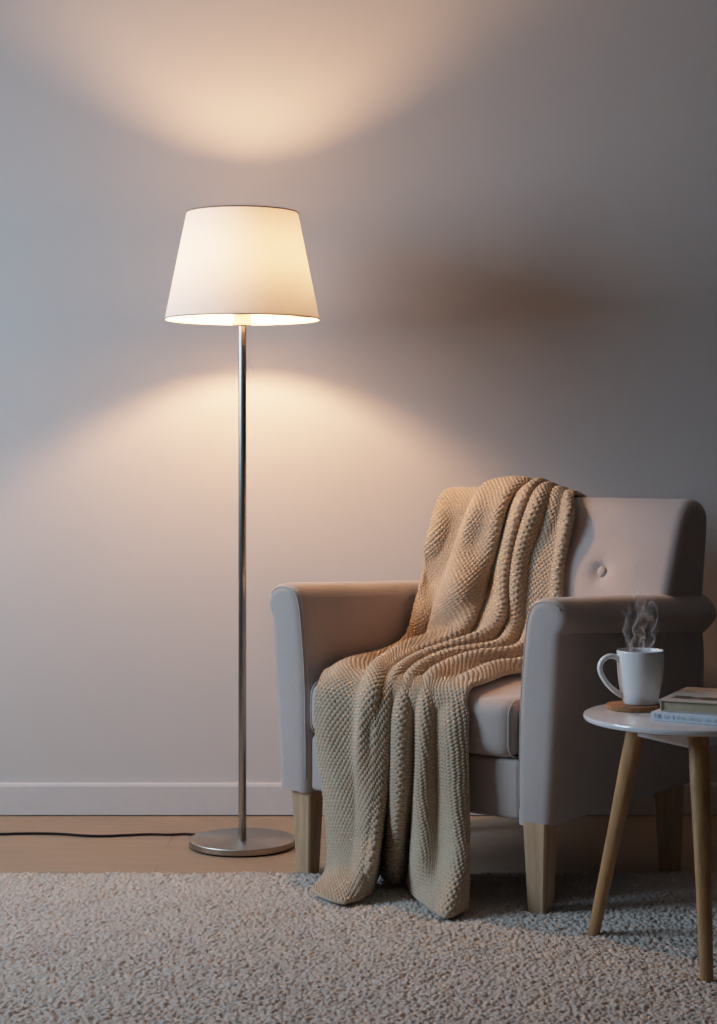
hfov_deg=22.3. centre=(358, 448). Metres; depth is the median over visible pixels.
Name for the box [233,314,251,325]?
bulb
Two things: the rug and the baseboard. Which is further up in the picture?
the baseboard
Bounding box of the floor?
[0,815,716,874]
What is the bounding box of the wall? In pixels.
[0,0,716,782]
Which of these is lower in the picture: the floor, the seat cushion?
the floor
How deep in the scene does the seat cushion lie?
3.94 m
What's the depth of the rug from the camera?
3.55 m
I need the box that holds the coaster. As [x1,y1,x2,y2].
[606,700,659,712]
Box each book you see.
[651,709,716,724]
[659,687,716,713]
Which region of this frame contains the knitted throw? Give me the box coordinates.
[310,476,586,917]
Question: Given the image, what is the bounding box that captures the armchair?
[269,497,716,914]
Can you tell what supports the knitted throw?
on the armchair
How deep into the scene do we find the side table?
3.46 m
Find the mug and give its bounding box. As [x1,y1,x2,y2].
[597,648,663,705]
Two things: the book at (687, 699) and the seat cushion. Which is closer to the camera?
the book at (687, 699)
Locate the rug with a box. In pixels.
[0,871,716,1023]
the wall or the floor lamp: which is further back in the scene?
the wall
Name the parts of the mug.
handle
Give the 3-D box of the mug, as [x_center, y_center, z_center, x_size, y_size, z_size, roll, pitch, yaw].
[0.548,0.460,3.672,0.136,0.108,0.095,0,0,0]
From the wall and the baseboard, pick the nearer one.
the baseboard
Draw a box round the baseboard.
[0,783,716,814]
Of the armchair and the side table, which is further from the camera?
the armchair
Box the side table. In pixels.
[583,700,716,983]
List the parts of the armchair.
leg, armrest, seat frame, leg, armrest, backrest, leg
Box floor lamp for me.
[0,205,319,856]
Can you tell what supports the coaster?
on the side table
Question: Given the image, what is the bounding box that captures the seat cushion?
[312,673,521,756]

